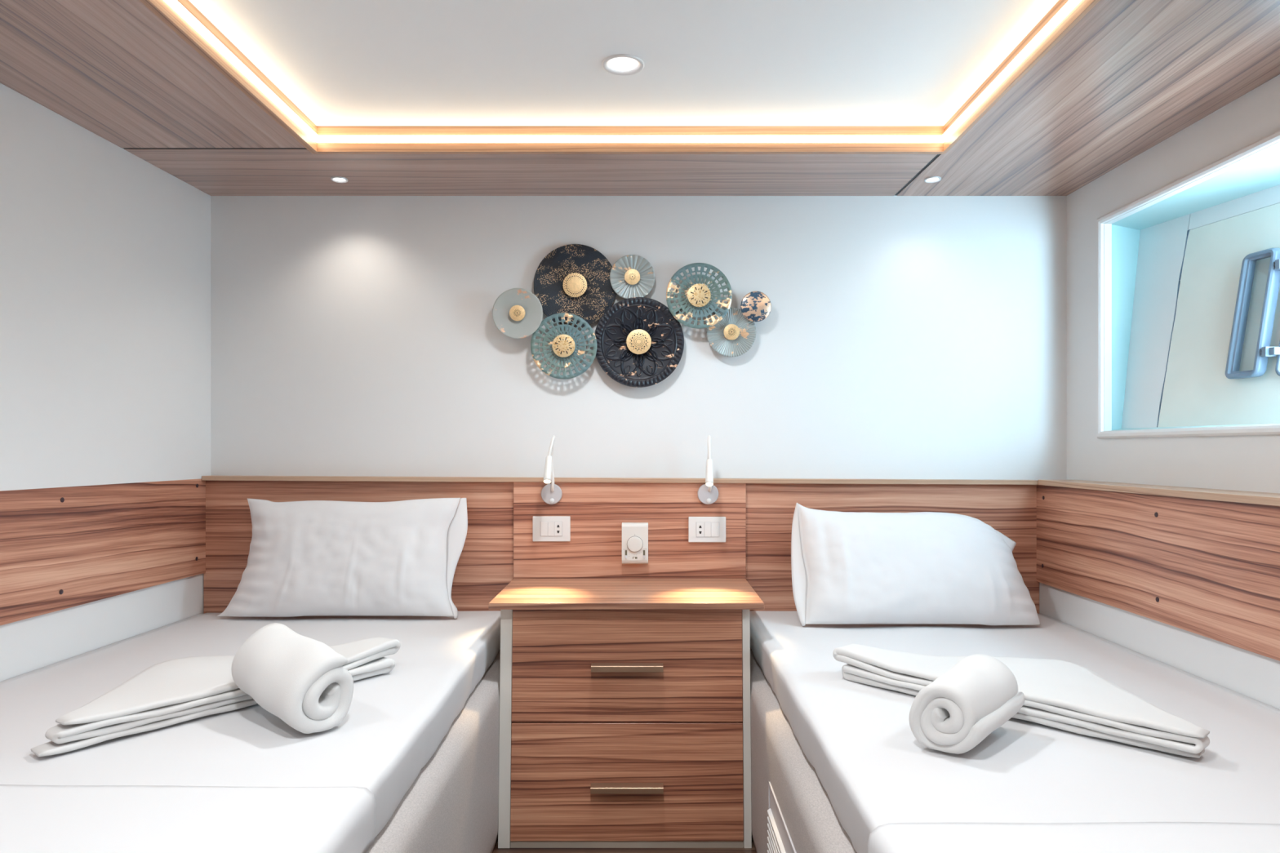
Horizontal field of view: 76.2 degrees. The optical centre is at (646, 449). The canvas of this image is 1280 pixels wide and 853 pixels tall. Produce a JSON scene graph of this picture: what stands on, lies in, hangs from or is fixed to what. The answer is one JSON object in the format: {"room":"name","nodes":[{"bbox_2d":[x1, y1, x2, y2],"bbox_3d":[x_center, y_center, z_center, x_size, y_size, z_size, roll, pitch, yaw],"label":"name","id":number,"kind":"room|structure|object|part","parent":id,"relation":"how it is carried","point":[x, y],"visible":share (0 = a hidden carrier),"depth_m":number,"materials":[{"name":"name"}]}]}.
{"room":"boat cabin bedroom","nodes":[
{"label":"boat cabin bedroom","id":0,"kind":"room"},
{"bbox_2d":[0,83,210,681],"bbox_3d":[-1.556,0.055,0.775,0.389,1.950,3.550,0,0,0],"label":"wall","id":1,"kind":"structure","parent":0,"point":[105,252],"depth_m":2.04,"materials":[{"name":"white paint"}]},
{"bbox_3d":[-1.446,0.235,0.761,0.009,0.291,3.526,0,0,3],"label":"wall panel","id":2,"kind":"part","parent":1,"relation":"part of","materials":[{"name":"brown wood"}]},
{"bbox_2d":[492,837,755,852],"bbox_3d":[0.000,1.055,0.775,3.600,0.050,3.750,0,0,0],"label":"floor","id":3,"kind":"structure","parent":0,"point":[496,850],"depth_m":2.10,"materials":[{"name":"brown wood"}]},
{"bbox_2d":[365,649,500,852],"bbox_3d":[-0.921,0.817,1.500,1.074,0.422,2.000,0,0,0],"label":"bed","id":4,"kind":"object","parent":3,"relation":"on","point":[451,806],"visible":0.19,"depth_m":1.72,"materials":[{"name":"beige fabric"}]},
{"bbox_2d":[0,610,500,837],"bbox_3d":[-0.929,0.548,1.512,1.055,0.114,2.005,0,0,0],"label":"mattress","id":5,"kind":"object","parent":4,"relation":"on","point":[395,721],"visible":0.56,"depth_m":1.50,"materials":[{"name":"white fabric"}]},
{"bbox_2d":[0,784,376,852],"bbox_3d":[-0.918,0.522,0.838,1.064,0.088,0.675,0,0,0],"label":"blanket","id":6,"kind":"object","parent":5,"relation":"on","point":[34,819],"visible":1,"depth_m":1.07,"materials":[{"name":"white fabric"}]},
{"bbox_2d":[31,637,400,756],"bbox_3d":[-0.883,0.456,1.656,0.353,0.072,0.666,0,0,39],"label":"folded towel","id":7,"kind":"object","parent":5,"relation":"on","point":[171,692],"visible":0.7,"depth_m":1.49,"materials":[{"name":"white fabric"}]},
{"bbox_2d":[231,622,353,733],"bbox_3d":[-0.643,0.410,1.485,0.238,0.154,0.132,0,0,39],"label":"rolled towel","id":8,"kind":"object","parent":5,"relation":"on","point":[301,681],"visible":1,"depth_m":1.43,"materials":[{"name":"white fabric"}]},
{"bbox_2d":[216,497,467,618],"bbox_3d":[-0.896,0.320,2.401,0.721,0.347,0.145,0,0,0],"label":"pillow","id":9,"kind":"object","parent":5,"relation":"on","point":[308,557],"visible":1,"depth_m":2.37,"materials":[{"name":"white fabric"}]},
{"bbox_2d":[488,578,764,848],"bbox_3d":[-0.052,0.713,2.293,0.710,0.634,0.423,0,0,0],"label":"nightstand","id":10,"kind":"object","parent":3,"relation":"on","point":[625,716],"visible":1,"depth_m":2.12,"materials":[{"name":"brown striped wood veneer"},{"name":"light grey melamine"},{"name":"brass metal"}]},
{"bbox_3d":[-0.368,0.721,2.303,0.031,0.618,0.394,0,0,0],"label":"panel","id":11,"kind":"part","parent":10,"relation":"part of","materials":[{"name":"white plastic"}]},
{"bbox_2d":[488,578,764,609],"bbox_3d":[-0.052,0.404,2.303,0.710,0.016,0.405,0,0,0],"label":"nightstand top","id":12,"kind":"object","parent":10,"relation":"attached to","point":[520,593],"depth_m":2.22,"materials":[{"name":"brown wood"}]},
{"bbox_3d":[-0.051,0.862,2.124,0.602,0.298,0.037,0,0,0],"label":"drawer","id":13,"kind":"part","parent":10,"relation":"part of","materials":[{"name":"brown wood"}]},
{"bbox_3d":[-0.050,0.872,2.098,0.186,0.015,0.032,0,0,0],"label":"handle","id":14,"kind":"part","parent":10,"relation":"part of","materials":[{"name":"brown metal"}]},
{"bbox_3d":[-0.050,0.566,2.118,0.186,0.015,0.032,0,0,0],"label":"handle","id":15,"kind":"part","parent":10,"relation":"part of","materials":[{"name":"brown metal"}]},
{"bbox_3d":[-0.051,0.562,2.143,0.602,0.295,0.037,0,0,0],"label":"drawer","id":16,"kind":"part","parent":10,"relation":"part of","materials":[{"name":"brown wood"}]},
{"bbox_3d":[0.262,0.721,2.303,0.020,0.618,0.394,0,0,0],"label":"panel","id":17,"kind":"part","parent":10,"relation":"part of","materials":[{"name":"white plastic"}]},
{"bbox_2d":[750,649,857,852],"bbox_3d":[0.754,0.817,1.500,0.981,0.422,2.000,0,0,0],"label":"bed","id":18,"kind":"object","parent":3,"relation":"on","point":[792,811],"visible":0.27,"depth_m":1.67,"materials":[{"name":"beige fabric"}]},
{"bbox_2d":[767,781,796,852],"bbox_3d":[0.268,0.858,1.488,0.009,0.255,0.617,0,0,0],"label":"vent grille","id":19,"kind":"object","parent":18,"relation":"attached to","point":[780,838],"depth_m":1.67,"materials":[{"name":"white plastic"}]},
{"bbox_2d":[749,610,1279,852],"bbox_3d":[0.770,0.549,1.512,0.944,0.114,2.005,0,0,0],"label":"mattress","id":20,"kind":"object","parent":18,"relation":"on","point":[859,740],"visible":0.61,"depth_m":1.35,"materials":[{"name":"white fabric"}]},
{"bbox_2d":[791,502,1039,626],"bbox_3d":[0.753,0.326,2.343,0.675,0.332,0.225,0,0,0],"label":"pillow","id":21,"kind":"object","parent":20,"relation":"on","point":[919,567],"visible":1,"depth_m":2.27,"materials":[{"name":"white fabric"}]},
{"bbox_2d":[908,653,1024,754],"bbox_3d":[0.543,0.426,1.381,0.126,0.122,0.214,0,0,42],"label":"rolled towel","id":22,"kind":"object","parent":20,"relation":"on","point":[953,713],"visible":1,"depth_m":1.32,"materials":[{"name":"white fabric"}]},
{"bbox_2d":[832,644,1209,758],"bbox_3d":[0.758,0.458,1.633,0.364,0.066,0.675,0,0,-44],"label":"folded towel","id":23,"kind":"object","parent":20,"relation":"on","point":[1061,695],"visible":0.79,"depth_m":1.48,"materials":[{"name":"white fabric"}]},
{"bbox_2d":[867,822,1279,852],"bbox_3d":[0.759,0.519,0.778,0.953,0.094,0.557,0,0,0],"label":"blanket","id":24,"kind":"object","parent":20,"relation":"on","point":[1114,837],"visible":1,"depth_m":1.00,"materials":[{"name":"white fabric"}]},
{"bbox_2d":[203,195,1066,649],"bbox_3d":[0.000,0.055,2.578,3.600,1.950,0.144,0,0,0],"label":"wall","id":25,"kind":"structure","parent":0,"point":[901,337],"depth_m":2.55,"materials":[{"name":"white paint"}]},
{"bbox_3d":[-0.889,0.413,2.536,0.960,0.634,0.028,0,0,0],"label":"wall panel","id":26,"kind":"part","parent":25,"relation":"part of","materials":[{"name":"brown wood"}]},
{"bbox_2d":[533,515,570,541],"bbox_3d":[-0.291,0.244,2.501,0.115,0.078,0.010,0,0,0],"label":"wall socket","id":27,"kind":"object","parent":25,"relation":"attached to","point":[545,528],"visible":1,"depth_m":2.50,"materials":[{"name":"white plastic"}]},
{"bbox_2d":[541,435,562,504],"bbox_3d":[-0.291,0.063,2.438,0.064,0.211,0.136,0,0,0],"label":"reading lamp","id":28,"kind":"object","parent":25,"relation":"attached to","point":[551,494],"visible":1,"depth_m":2.48,"materials":[{"name":"grey"}]},
{"bbox_3d":[-0.291,0.137,2.501,0.064,0.064,0.011,0,0,0],"label":"wall plate","id":29,"kind":"part","parent":28,"relation":"part of","materials":[{"name":"grey"}]},
{"bbox_2d":[201,475,1038,484],"bbox_3d":[-0.081,0.095,2.524,2.560,0.028,0.052,0,0,0],"label":"trim","id":30,"kind":"structure","parent":25,"relation":"attached to","point":[212,477],"depth_m":2.50,"materials":[{"name":"brown wood"}]},
{"bbox_3d":[-0.052,0.415,2.528,0.714,0.630,0.044,0,0,0],"label":"wall panel","id":31,"kind":"part","parent":25,"relation":"part of","materials":[{"name":"brown wood"}]},
{"bbox_2d":[492,244,771,387],"bbox_3d":[-0.045,-0.414,2.518,0.854,0.446,0.064,0,0,0],"label":"wall art","id":32,"kind":"object","parent":25,"relation":"attached to","point":[638,340],"visible":1,"depth_m":2.52,"materials":[{"name":"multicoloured metal"}]},
{"bbox_2d":[622,522,648,564],"bbox_3d":[-0.035,0.287,2.488,0.080,0.124,0.036,0,0,0],"label":"thermostat","id":33,"kind":"object","parent":25,"relation":"attached to","point":[634,535],"visible":1,"depth_m":2.48,"materials":[{"name":"white plastic"}]},
{"bbox_2d":[625,550,644,558],"bbox_3d":[-0.035,0.318,2.475,0.061,0.025,0.005,0,0,0],"label":"switch","id":34,"kind":"object","parent":33,"relation":"attached to","point":[628,553],"depth_m":2.48,"materials":[{"name":"white plastic"}]},
{"bbox_2d":[688,516,725,542],"bbox_3d":[0.186,0.246,2.501,0.115,0.078,0.010,0,0,0],"label":"wall socket","id":35,"kind":"object","parent":25,"relation":"attached to","point":[700,529],"visible":1,"depth_m":2.50,"materials":[{"name":"white plastic"}]},
{"bbox_2d":[697,435,718,504],"bbox_3d":[0.188,0.063,2.436,0.064,0.211,0.140,0,0,0],"label":"reading lamp","id":36,"kind":"object","parent":25,"relation":"attached to","point":[708,493],"visible":1,"depth_m":2.49,"materials":[{"name":"grey"}]},
{"bbox_3d":[0.188,0.137,2.501,0.064,0.064,0.011,0,0,0],"label":"wall plate","id":37,"kind":"part","parent":36,"relation":"part of","materials":[{"name":"grey"}]},
{"bbox_3d":[0.759,0.417,2.536,0.909,0.626,0.028,0,0,0],"label":"wall panel","id":38,"kind":"part","parent":25,"relation":"part of","materials":[{"name":"brown wood"}]},
{"bbox_2d":[0,0,1279,195],"bbox_3d":[0.000,-0.880,0.775,3.600,0.179,3.750,0,0,0],"label":"ceiling","id":39,"kind":"structure","parent":0,"point":[222,97],"depth_m":1.87,"materials":[{"name":"white paint"}]},
{"bbox_3d":[-1.207,-0.799,0.572,0.627,0.014,3.144,0,0,0],"label":"soffit panel","id":40,"kind":"part","parent":39,"relation":"part of","materials":[{"name":"brown wood"}]},
{"bbox_2d":[330,176,347,182],"bbox_3d":[-0.899,-0.790,2.390,0.047,0.004,0.047,0,0,0],"label":"recessed light","id":41,"kind":"object","parent":39,"relation":"in","point":[336,179],"visible":1,"depth_m":2.39,"materials":[{"name":"white"}]},
{"bbox_3d":[-0.299,-0.799,2.352,2.159,0.014,0.396,0,0,0],"label":"soffit panel","id":42,"kind":"part","parent":39,"relation":"part of","materials":[{"name":"brown wood"}]},
{"bbox_2d":[601,53,644,75],"bbox_3d":[-0.052,-0.857,1.820,0.095,0.004,0.095,0,0,0],"label":"recessed light","id":43,"kind":"object","parent":39,"relation":"in","point":[621,64],"visible":1,"depth_m":1.82,"materials":[{"name":"white"}]},
{"bbox_2d":[924,176,941,182],"bbox_3d":[0.838,-0.790,2.390,0.047,0.004,0.047,0,0,0],"label":"recessed light","id":44,"kind":"object","parent":39,"relation":"in","point":[931,179],"visible":1,"depth_m":2.39,"materials":[{"name":"white"}]},
{"bbox_3d":[1.100,-0.799,0.775,0.637,0.014,3.550,0,0,0],"label":"soffit panel","id":45,"kind":"part","parent":39,"relation":"part of","materials":[{"name":"brown wood"}]},
{"bbox_2d":[1036,74,1279,709],"bbox_3d":[1.321,0.055,0.775,0.180,1.950,3.553,0,0,-1],"label":"wall","id":46,"kind":"structure","parent":0,"point":[1192,586],"depth_m":2.00,"materials":[{"name":"white paint"}]},
{"bbox_3d":[1.238,0.259,0.761,0.010,0.299,3.523,0,0,-1],"label":"wall panel","id":47,"kind":"part","parent":46,"relation":"part of","materials":[{"name":"brown wood"}]},
{"bbox_2d":[1038,480,1279,506],"bbox_3d":[1.309,0.101,0.750,0.164,0.016,3.503,0,0,-1],"label":"trim","id":48,"kind":"structure","parent":46,"relation":"attached to","point":[1238,496],"depth_m":1.90,"materials":[{"name":"beige wood"}]},
{"bbox_2d":[1096,129,1279,438],"bbox_3d":[1.474,-0.360,2.007,0.336,0.720,0.939,0,0,0],"label":"window","id":49,"kind":"structure","parent":46,"relation":"in","point":[1196,270],"depth_m":2.17,"materials":[{"name":"white plastic"},{"name":"glass"}]},
{"bbox_3d":[1.439,-0.360,2.363,0.113,0.700,0.237,0,0,-12],"label":"margin panel","id":50,"kind":"part","parent":49,"relation":"part of","materials":[{"name":"white"}]},
{"bbox_3d":[1.433,-0.055,1.973,0.183,0.012,0.821,0,0,-2],"label":"sill","id":51,"kind":"part","parent":49,"relation":"part of","materials":[{"name":"white paint"}]},
{"bbox_3d":[1.515,-0.307,1.978,0.097,0.595,0.591,0,0,-12],"label":"hull panel","id":52,"kind":"part","parent":49,"relation":"part of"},
{"bbox_3d":[1.570,-0.658,1.978,0.022,0.104,0.575,0,0,-12],"label":"margin panel","id":53,"kind":"part","parent":49,"relation":"part of","materials":[{"name":"white"}]},
{"bbox_3d":[1.489,-0.331,2.002,0.082,0.312,0.092,0,0,0],"label":"port frame","id":54,"kind":"part","parent":49,"relation":"part of","materials":[{"name":"blue plastic"}]},
{"bbox_3d":[1.533,-0.332,1.874,0.072,0.324,0.136,0,0,-12],"label":"port frame","id":55,"kind":"part","parent":49,"relation":"part of","materials":[{"name":"blue plastic"}]}
]}

